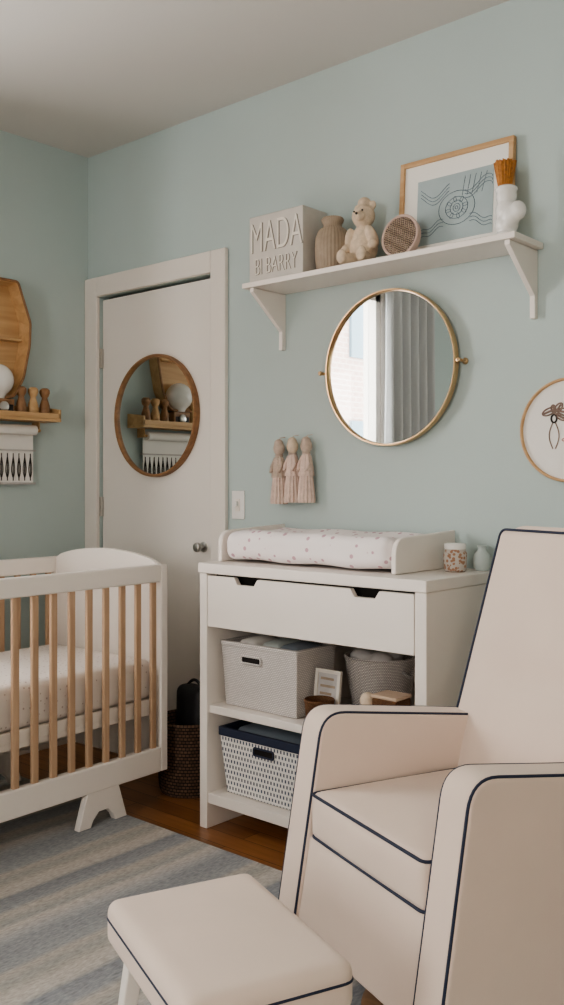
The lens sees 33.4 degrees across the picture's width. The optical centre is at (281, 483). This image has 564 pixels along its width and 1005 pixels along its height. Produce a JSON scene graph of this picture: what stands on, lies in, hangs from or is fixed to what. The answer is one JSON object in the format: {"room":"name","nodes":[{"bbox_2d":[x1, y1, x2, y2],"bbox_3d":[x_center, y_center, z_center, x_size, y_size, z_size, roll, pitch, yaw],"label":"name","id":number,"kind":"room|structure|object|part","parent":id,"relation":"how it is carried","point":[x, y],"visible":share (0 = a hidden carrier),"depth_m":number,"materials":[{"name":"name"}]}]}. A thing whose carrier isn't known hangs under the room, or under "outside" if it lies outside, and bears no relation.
{"room":"bedroom","nodes":[
{"label":"bedroom","id":0,"kind":"room"},
{"bbox_2d":[0,130,87,650],"bbox_3d":[-2.593,-0.172,2.639,0.120,2.743,4.930,0,0,41],"label":"wall","id":1,"kind":"structure","parent":0,"point":[44,188],"depth_m":4.28,"materials":[{"name":"paint"}]},
{"bbox_2d":[0,277,31,398],"bbox_3d":[-1.292,-0.624,3.958,0.085,0.515,0.501,0,0,41],"label":"tray","id":2,"kind":"object","parent":1,"relation":"attached to","point":[15,321],"visible":0.94,"depth_m":4.11,"materials":[{"name":"brown wood"}]},
{"bbox_2d":[0,406,60,422],"bbox_3d":[-1.214,-0.310,4.017,0.124,0.070,0.560,0,0,41],"label":"wall shelf","id":3,"kind":"object","parent":1,"relation":"attached to","point":[54,416],"visible":0.84,"depth_m":4.08,"materials":[{"name":"brown wood"}]},
{"bbox_2d":[0,364,13,397],"bbox_3d":[-1.216,-0.440,4.012,0.140,0.148,0.140,0,0,41],"label":"night light","id":4,"kind":"object","parent":3,"relation":"on","point":[6,376],"visible":0.99,"depth_m":3.98,"materials":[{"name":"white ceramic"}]},
{"bbox_2d":[0,398,13,410],"bbox_3d":[-1.205,-0.327,4.015,0.082,0.077,0.110,0,0,41],"label":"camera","id":5,"kind":"object","parent":3,"relation":"on","point":[5,404],"visible":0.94,"depth_m":4.00,"materials":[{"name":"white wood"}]},
{"bbox_2d":[0,422,40,483],"bbox_3d":[-1.247,-0.136,4.019,0.071,0.276,0.480,0,0,41],"label":"wall hanging","id":6,"kind":"object","parent":3,"relation":"hanging from","point":[16,440],"visible":1,"depth_m":4.12,"materials":[{"name":"white fabric"}]},
{"bbox_2d":[16,386,26,411],"bbox_3d":[-1.133,-0.356,4.085,0.050,0.137,0.050,0,0,41],"label":"doll","id":7,"kind":"object","parent":3,"relation":"on","point":[21,405],"visible":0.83,"depth_m":4.07,"materials":[{"name":"brown wood"}]},
{"bbox_2d":[27,387,38,411],"bbox_3d":[-1.094,-0.356,4.130,0.050,0.137,0.050,0,0,41],"label":"doll","id":8,"kind":"object","parent":3,"relation":"on","point":[32,391],"visible":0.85,"depth_m":4.11,"materials":[{"name":"brown wood"}]},
{"bbox_2d":[39,388,49,412],"bbox_3d":[-1.054,-0.356,4.176,0.050,0.137,0.050,0,0,41],"label":"doll","id":9,"kind":"object","parent":3,"relation":"on","point":[44,407],"visible":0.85,"depth_m":4.16,"materials":[{"name":"brown wood"}]},
{"bbox_2d":[19,738,66,754],"bbox_3d":[-2.549,1.150,2.585,0.016,0.100,4.906,0,0,41],"label":"baseboard","id":10,"kind":"structure","parent":1,"relation":"attached to","point":[63,741],"depth_m":4.25,"materials":[{"name":"beige paint"}]},
{"bbox_2d":[19,742,287,870],"bbox_3d":[-0.624,1.250,0.903,5.370,0.100,5.170,0,0,41],"label":"floor","id":11,"kind":"structure","parent":0,"point":[263,842],"depth_m":3.37,"materials":[{"name":"brown wood"}]},
{"bbox_2d":[158,709,199,798],"bbox_3d":[-0.360,1.056,3.697,0.284,0.285,0.284,0,0,41],"label":"wicker basket","id":12,"kind":"object","parent":11,"relation":"on","point":[181,778],"visible":0.36,"depth_m":3.57,"materials":[{"name":"brown wicker"}]},
{"bbox_2d":[176,678,199,724],"bbox_3d":[-0.341,0.922,3.673,0.160,0.326,0.104,0,0,41],"label":"handbag","id":13,"kind":"object","parent":12,"relation":"in","point":[188,694],"visible":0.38,"depth_m":3.63,"materials":[{"name":"black leather"}]},
{"bbox_2d":[0,774,365,1004],"bbox_3d":[-0.891,1.194,1.764,3.170,0.012,2.868,0,0,41],"label":"striped area rug","id":14,"kind":"object","parent":11,"relation":"on","point":[59,884],"visible":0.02,"depth_m":2.80,"materials":[{"name":"fabric"}]},
{"bbox_2d":[0,548,166,831],"bbox_3d":[-1.122,0.720,3.193,0.660,0.934,1.390,0,0,39],"label":"crib","id":15,"kind":"object","parent":14,"relation":"on","point":[98,679],"visible":1,"depth_m":3.31,"materials":[{"name":"white paint"}]},
{"bbox_3d":[-1.365,1.024,3.391,0.032,0.092,1.322,0,0,39],"label":"rail","id":16,"kind":"part","parent":15,"relation":"part of","materials":[{"name":"white paint"}]},
{"bbox_3d":[-1.365,0.333,3.391,0.032,0.065,1.322,0,0,39],"label":"rail","id":17,"kind":"part","parent":15,"relation":"part of","materials":[{"name":"white paint"}]},
{"bbox_3d":[-0.937,0.685,3.916,0.033,0.770,0.036,0,0,41],"label":"post","id":18,"kind":"part","parent":15,"relation":"part of","materials":[{"name":"white paint"}]},
{"bbox_3d":[-1.122,0.728,3.193,0.584,0.166,1.310,0,0,39],"label":"mattress","id":19,"kind":"part","parent":15,"relation":"part of","materials":[{"name":"white fabric"}]},
{"bbox_3d":[-0.879,0.333,2.994,0.032,0.065,1.322,0,0,39],"label":"rail","id":20,"kind":"part","parent":15,"relation":"part of","materials":[{"name":"white paint"}]},
{"bbox_3d":[-0.879,1.024,2.994,0.032,0.092,1.322,0,0,39],"label":"rail","id":21,"kind":"part","parent":15,"relation":"part of","materials":[{"name":"white paint"}]},
{"bbox_3d":[-0.451,0.685,3.519,0.033,0.770,0.036,0,0,41],"label":"post","id":22,"kind":"part","parent":15,"relation":"part of","materials":[{"name":"white paint"}]},
{"bbox_2d":[107,874,353,1004],"bbox_3d":[-0.108,0.991,1.699,0.314,0.392,0.434,0,0,-27],"label":"upholstered ottoman","id":23,"kind":"object","parent":14,"relation":"on","point":[229,940],"visible":1,"depth_m":1.63,"materials":[{"name":"beige fabric"}]},
{"bbox_3d":[-0.300,1.049,1.807,0.085,0.278,0.044,0,0,30],"label":"leg","id":24,"kind":"part","parent":23,"relation":"part of","materials":[{"name":"white paint"}]},
{"bbox_2d":[278,526,563,1004],"bbox_3d":[0.496,0.650,2.149,0.821,1.076,0.652,0,0,-27],"label":"armchair","id":25,"kind":"object","parent":14,"relation":"on","point":[425,844],"visible":0.97,"depth_m":2.00,"materials":[{"name":"beige fabric"}]},
{"bbox_3d":[0.296,0.785,2.399,0.690,0.492,0.007,0,0,-27],"label":"piping arm","id":26,"kind":"part","parent":25,"relation":"part of","materials":[{"name":"blue"}]},
{"bbox_3d":[0.382,0.814,2.087,0.485,0.007,0.456,0,0,-27],"label":"piping seat","id":27,"kind":"part","parent":25,"relation":"part of","materials":[{"name":"blue"}]},
{"bbox_3d":[0.315,0.784,2.363,0.333,0.491,0.669,0,0,41],"label":"arm","id":28,"kind":"part","parent":25,"relation":"part of","materials":[{"name":"beige fabric"}]},
{"bbox_3d":[0.333,0.785,2.328,0.690,0.492,0.007,0,0,-27],"label":"piping arm","id":29,"kind":"part","parent":25,"relation":"part of","materials":[{"name":"blue"}]},
{"bbox_2d":[312,769,452,909],"bbox_3d":[0.385,0.765,2.089,0.502,0.145,0.455,0,0,-27],"label":"seat cushion","id":30,"kind":"object","parent":25,"relation":"on","point":[374,828],"depth_m":2.01,"materials":[{"name":"beige fabric"}]},
{"bbox_3d":[0.382,0.718,2.087,0.485,0.007,0.456,0,0,-27],"label":"piping seat","id":31,"kind":"part","parent":25,"relation":"part of","materials":[{"name":"blue"}]},
{"bbox_3d":[0.547,0.785,1.906,0.259,0.492,0.641,0,0,41],"label":"piping arm","id":32,"kind":"part","parent":25,"relation":"part of","materials":[{"name":"blue"}]},
{"bbox_3d":[0.565,0.784,1.870,0.333,0.491,0.669,0,0,41],"label":"arm","id":33,"kind":"part","parent":25,"relation":"part of","materials":[{"name":"beige fabric"}]},
{"bbox_3d":[0.583,0.785,1.834,0.690,0.492,0.007,0,0,-27],"label":"piping arm","id":34,"kind":"part","parent":25,"relation":"part of","materials":[{"name":"blue"}]},
{"bbox_2d":[458,531,563,765],"bbox_3d":[0.653,0.457,2.243,0.266,0.669,0.584,0,0,-27],"label":"cushion","id":35,"kind":"object","parent":25,"relation":"on","point":[511,697],"depth_m":2.32,"materials":[{"name":"beige fabric"}]},
{"bbox_3d":[0.683,0.572,2.258,0.388,0.919,0.628,0,0,-27],"label":"frame","id":36,"kind":"part","parent":25,"relation":"part of","materials":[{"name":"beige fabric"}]},
{"bbox_2d":[198,559,489,827],"bbox_3d":[0.200,0.738,3.143,0.941,0.925,0.432,0,0,41],"label":"dresser","id":37,"kind":"object","parent":11,"relation":"on","point":[431,616],"visible":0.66,"depth_m":2.96,"materials":[{"name":"white paint"}]},
{"bbox_2d":[208,787,290,827],"bbox_3d":[0.199,1.093,3.144,0.857,0.037,0.408,0,0,41],"label":"shelf","id":38,"kind":"object","parent":37,"relation":"attached to","point":[217,796],"depth_m":3.16,"materials":[{"name":"white paint"}]},
{"bbox_2d":[218,524,284,560],"bbox_3d":[-0.107,0.213,3.464,0.018,0.122,0.345,0,0,41],"label":"tray","id":39,"kind":"object","parent":37,"relation":"on","point":[223,555],"depth_m":3.35,"materials":[{"name":"white paint"}]},
{"bbox_2d":[219,720,300,809],"bbox_3d":[0.026,0.955,3.254,0.411,0.239,0.291,0,0,41],"label":"woven storage basket","id":40,"kind":"object","parent":37,"relation":"on","point":[260,761],"visible":0.54,"depth_m":3.17,"materials":[{"name":"woven fabric"},{"name":"navy fabric"}]},
{"bbox_2d":[238,723,300,744],"bbox_3d":[0.029,0.890,3.254,0.340,0.110,0.220,0,0,41],"label":"folded blanket","id":41,"kind":"object","parent":40,"relation":"on","point":[272,732],"depth_m":3.19,"materials":[{"name":"blue fabric"}]},
{"bbox_2d":[221,633,335,718],"bbox_3d":[-0.015,0.652,3.249,0.356,0.234,0.213,0,0,41],"label":"storage bin","id":42,"kind":"object","parent":37,"relation":"on","point":[265,673],"visible":0.97,"depth_m":3.16,"materials":[{"name":"woven fabric"},{"name":"white linen"}]},
{"bbox_2d":[210,697,351,732],"bbox_3d":[0.201,0.784,3.147,0.857,0.028,0.402,0,0,41],"label":"shelf","id":43,"kind":"object","parent":37,"relation":"attached to","point":[218,705],"depth_m":3.16,"materials":[{"name":"white paint"}]},
{"bbox_3d":[0.067,0.406,2.995,0.851,0.177,0.019,0,0,41],"label":"drawer","id":44,"kind":"part","parent":37,"relation":"part of","materials":[{"name":"white paint"}]},
{"bbox_2d":[304,695,334,714],"bbox_3d":[0.120,0.728,3.009,0.100,0.082,0.100,0,0,41],"label":"wicker bowl","id":45,"kind":"object","parent":37,"relation":"on","point":[310,702],"visible":0.38,"depth_m":3.00,"materials":[{"name":"brown wicker"}]},
{"bbox_2d":[314,668,342,703],"bbox_3d":[0.148,0.688,3.074,0.104,0.160,0.031,0,0,41],"label":"photo frame","id":46,"kind":"object","parent":37,"relation":"on","point":[328,682],"visible":0.53,"depth_m":3.07,"materials":[{"name":"beige wood"}]},
{"bbox_2d":[317,672,336,703],"bbox_3d":[0.148,0.688,3.075,0.080,0.136,0.020,0,0,41],"label":"photo","id":47,"kind":"object","parent":46,"relation":"attached to","point":[326,681],"depth_m":3.08,"materials":[{"name":"white paper"}]},
{"bbox_2d":[218,524,454,574],"bbox_3d":[0.169,0.213,3.215,0.762,0.122,0.354,0,0,41],"label":"changing pad","id":48,"kind":"object","parent":37,"relation":"on","point":[401,552],"visible":1,"depth_m":3.03,"materials":[{"name":"white printed cotton fabric"}]},
{"bbox_2d":[227,527,421,568],"bbox_3d":[0.163,0.216,3.206,0.708,0.111,0.332,0,0,41],"label":"cushion","id":49,"kind":"object","parent":48,"relation":"on","point":[353,549],"depth_m":3.09,"materials":[{"name":"white fabric"}]},
{"bbox_2d":[344,648,414,703],"bbox_3d":[0.326,0.655,3.125,0.252,0.228,0.242,0,0,41],"label":"rope basket","id":50,"kind":"object","parent":37,"relation":"on","point":[373,671],"visible":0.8,"depth_m":3.04,"materials":[{"name":"grey fabric"}]},
{"bbox_3d":[0.412,0.616,3.050,0.023,0.030,0.069,0,0,41],"label":"handle","id":51,"kind":"part","parent":50,"relation":"part of","materials":[{"name":"grey fabric"}]},
{"bbox_2d":[443,543,466,571],"bbox_3d":[0.544,0.230,2.953,0.074,0.089,0.074,0,0,41],"label":"glass jar","id":52,"kind":"object","parent":37,"relation":"on","point":[454,555],"visible":1,"depth_m":2.92,"materials":[{"name":"multicoloured glass"}]},
{"bbox_3d":[0.544,0.195,2.953,0.068,0.019,0.068,0,0,41],"label":"jar lid","id":53,"kind":"part","parent":52,"relation":"part of","materials":[{"name":"white ceramic"}]},
{"bbox_2d":[473,545,490,570],"bbox_3d":[0.635,0.235,2.986,0.058,0.078,0.058,0,0,41],"label":"bud vase","id":54,"kind":"object","parent":37,"relation":"on","point":[481,559],"visible":1,"depth_m":2.97,"materials":[{"name":"grey ceramic"}]},
{"bbox_3d":[0.315,0.734,2.883,0.190,0.072,0.118,0,0,41],"label":"books","id":55,"kind":"object","parent":37,"relation":"on","visible":0},
{"bbox_2d":[360,692,372,704],"bbox_3d":[0.267,0.671,2.911,0.052,0.052,0.052,0,0,41],"label":"ball","id":56,"kind":"object","parent":55,"relation":"on","point":[365,699],"visible":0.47,"depth_m":2.89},
{"bbox_2d":[371,690,411,704],"bbox_3d":[0.333,0.668,2.866,0.096,0.057,0.086,0,0,41],"label":"woven box","id":57,"kind":"object","parent":55,"relation":"on","point":[386,697],"visible":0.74,"depth_m":2.84,"materials":[{"name":"beige wicker"}]},
{"bbox_2d":[0,0,508,157],"bbox_3d":[-0.624,-1.593,0.903,5.370,0.100,5.170,0,0,41],"label":"ceiling","id":58,"kind":"structure","parent":0,"point":[86,78],"depth_m":3.36,"materials":[{"name":"white paint"}]},
{"bbox_2d":[88,0,563,569],"bbox_3d":[1.046,-0.172,2.797,5.370,2.743,0.120,0,0,41],"label":"wall","id":59,"kind":"structure","parent":0,"point":[327,140],"depth_m":3.34,"materials":[{"name":"paint"}]},
{"bbox_2d":[85,277,98,547],"bbox_3d":[-0.891,0.119,4.410,0.089,2.162,0.022,0,0,41],"label":"trim","id":60,"kind":"structure","parent":59,"relation":"attached to","point":[91,300],"depth_m":4.40,"materials":[{"name":"beige paint"}]},
{"bbox_2d":[96,251,210,296],"bbox_3d":[-0.573,-0.917,4.130,0.758,0.090,0.022,0,0,41],"label":"trim","id":61,"kind":"structure","parent":59,"relation":"attached to","point":[199,264],"depth_m":4.10,"materials":[{"name":"beige paint"}]},
{"bbox_2d":[103,278,210,710],"bbox_3d":[-0.545,0.167,4.162,0.746,2.050,0.038,0,0,41],"label":"door","id":62,"kind":"structure","parent":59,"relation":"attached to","point":[161,519],"depth_m":4.09,"materials":[{"name":"white paint"}]},
{"bbox_2d":[99,349,103,515],"bbox_3d":[-0.844,0.160,4.388,0.018,1.580,0.015,0,0,41],"label":"hinge leaves","id":63,"kind":"object","parent":62,"relation":"attached to","point":[101,351],"visible":0.68,"depth_m":4.38,"materials":[{"name":"silver metal"}]},
{"bbox_2d":[114,354,199,476],"bbox_3d":[-0.557,-0.300,4.127,0.540,0.540,0.028,0,0,41],"label":"mirror","id":64,"kind":"object","parent":62,"relation":"attached to","point":[157,411],"visible":1,"depth_m":4.12,"materials":[{"name":"brown wood"}]},
{"bbox_2d":[193,542,207,551],"bbox_3d":[-0.344,0.264,3.924,0.044,0.044,0.052,0,0,41],"label":"handle","id":65,"kind":"object","parent":62,"relation":"attached to","point":[202,546],"visible":1,"depth_m":3.92,"materials":[{"name":"silver metal"}]},
{"bbox_2d":[111,278,209,298],"bbox_3d":[-0.522,0.164,4.187,0.758,2.072,0.027,0,0,41],"label":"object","id":66,"kind":"object","parent":59,"relation":"attached to","point":[207,278],"visible":0.07,"depth_m":4.18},
{"bbox_2d":[211,247,227,560],"bbox_3d":[-0.257,0.119,3.851,0.085,2.162,0.022,0,0,41],"label":"trim","id":67,"kind":"structure","parent":59,"relation":"attached to","point":[219,257],"depth_m":3.83,"materials":[{"name":"beige paint"}]},
{"bbox_2d":[232,491,244,518],"bbox_3d":[-0.181,0.085,3.784,0.070,0.115,0.022,0,0,41],"label":"light switch","id":68,"kind":"object","parent":59,"relation":"attached to","point":[238,497],"visible":1,"depth_m":3.78,"materials":[{"name":"white plastic"}]},
{"bbox_2d":[269,437,287,503],"bbox_3d":[-0.010,-0.053,3.602,0.075,0.258,0.068,0,0,41],"label":"doll","id":69,"kind":"object","parent":59,"relation":"hanging from","point":[276,467],"visible":0.96,"depth_m":3.58},
{"bbox_3d":[-0.035,-0.071,3.602,0.025,0.061,0.033,0,0,41],"label":"arm","id":70,"kind":"part","parent":69,"relation":"part of"},
{"bbox_3d":[-0.008,-0.071,3.577,0.025,0.061,0.033,0,0,41],"label":"arm","id":71,"kind":"part","parent":69,"relation":"part of"},
{"bbox_2d":[283,435,298,502],"bbox_3d":[0.041,-0.059,3.558,0.075,0.258,0.068,0,0,41],"label":"doll","id":72,"kind":"object","parent":59,"relation":"hanging from","point":[290,464],"visible":0.99,"depth_m":3.54},
{"bbox_3d":[0.016,-0.077,3.557,0.025,0.061,0.033,0,0,41],"label":"arm","id":73,"kind":"part","parent":72,"relation":"part of"},
{"bbox_3d":[0.043,-0.077,3.533,0.025,0.061,0.033,0,0,41],"label":"arm","id":74,"kind":"part","parent":72,"relation":"part of"},
{"bbox_2d":[296,434,315,502],"bbox_3d":[0.092,-0.059,3.513,0.075,0.258,0.068,0,0,41],"label":"doll","id":75,"kind":"object","parent":59,"relation":"hanging from","point":[306,490],"visible":1,"depth_m":3.49},
{"bbox_3d":[0.067,-0.077,3.512,0.025,0.061,0.033,0,0,41],"label":"arm","id":76,"kind":"part","parent":75,"relation":"part of"},
{"bbox_3d":[0.094,-0.077,3.487,0.025,0.061,0.033,0,0,41],"label":"arm","id":77,"kind":"part","parent":75,"relation":"part of"},
{"bbox_2d":[242,231,542,350],"bbox_3d":[0.331,-0.632,3.220,1.118,0.235,0.189,0,0,41],"label":"wall shelf","id":78,"kind":"object","parent":59,"relation":"attached to","point":[270,294],"visible":1,"depth_m":3.11,"materials":[{"name":"white paint"}]},
{"bbox_2d":[250,205,326,281],"bbox_3d":[0.022,-0.873,3.485,0.263,0.245,0.143,0,0,41],"label":"block","id":79,"kind":"object","parent":78,"relation":"on","point":[282,243],"visible":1,"depth_m":3.41,"materials":[{"name":"white wood"}]},
{"bbox_2d":[315,215,346,268],"bbox_3d":[0.180,-0.850,3.347,0.129,0.199,0.128,0,0,41],"label":"vase","id":80,"kind":"object","parent":78,"relation":"on","point":[330,239],"visible":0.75,"depth_m":3.30,"materials":[{"name":"beige ceramic"}]},
{"bbox_2d":[336,197,378,263],"bbox_3d":[0.268,-0.874,3.244,0.148,0.240,0.132,0,0,41],"label":"teddy bear","id":81,"kind":"object","parent":78,"relation":"on","point":[361,243],"visible":0.91,"depth_m":3.23},
{"bbox_2d":[381,214,420,254],"bbox_3d":[0.398,-0.827,3.144,0.136,0.154,0.060,0,0,31],"label":"woven box","id":82,"kind":"object","parent":78,"relation":"on","point":[402,234],"visible":0.96,"depth_m":3.13,"materials":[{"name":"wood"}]},
{"bbox_2d":[399,135,516,249],"bbox_3d":[0.570,-0.926,3.105,0.428,0.352,0.041,0,0,41],"label":"art print","id":83,"kind":"object","parent":78,"relation":"on","point":[451,196],"visible":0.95,"depth_m":3.10,"materials":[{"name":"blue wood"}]},
{"bbox_3d":[0.570,-0.926,3.105,0.428,0.352,0.041,0,0,41],"label":"frame","id":84,"kind":"part","parent":83,"relation":"part of","materials":[{"name":"brown wood"}]},
{"bbox_2d":[493,158,525,233],"bbox_3d":[0.693,-0.867,2.852,0.109,0.235,0.075,0,0,41],"label":"ceramic vase","id":85,"kind":"object","parent":78,"relation":"on","point":[509,211],"visible":0.87,"depth_m":2.84,"materials":[{"name":"white ceramic"}]},
{"bbox_2d":[318,288,467,445],"bbox_3d":[0.371,-0.406,3.276,0.604,0.548,0.053,0,0,41],"label":"mirror","id":86,"kind":"object","parent":59,"relation":"attached to","point":[393,359],"visible":1,"depth_m":3.26,"materials":[{"name":"gold metal"}]},
{"bbox_2d":[520,378,563,481],"bbox_3d":[0.872,-0.165,2.856,0.320,0.320,0.018,0,0,41],"label":"art","id":87,"kind":"object","parent":59,"relation":"attached to","point":[542,420],"visible":1,"depth_m":2.91,"materials":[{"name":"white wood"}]},
{"bbox_2d":[392,530,454,574],"bbox_3d":[0.451,0.213,2.972,0.018,0.122,0.345,0,0,41],"label":"panel","id":88,"kind":"object","parent":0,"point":[424,552],"depth_m":2.94,"materials":[{"name":"white paint"}]}
]}

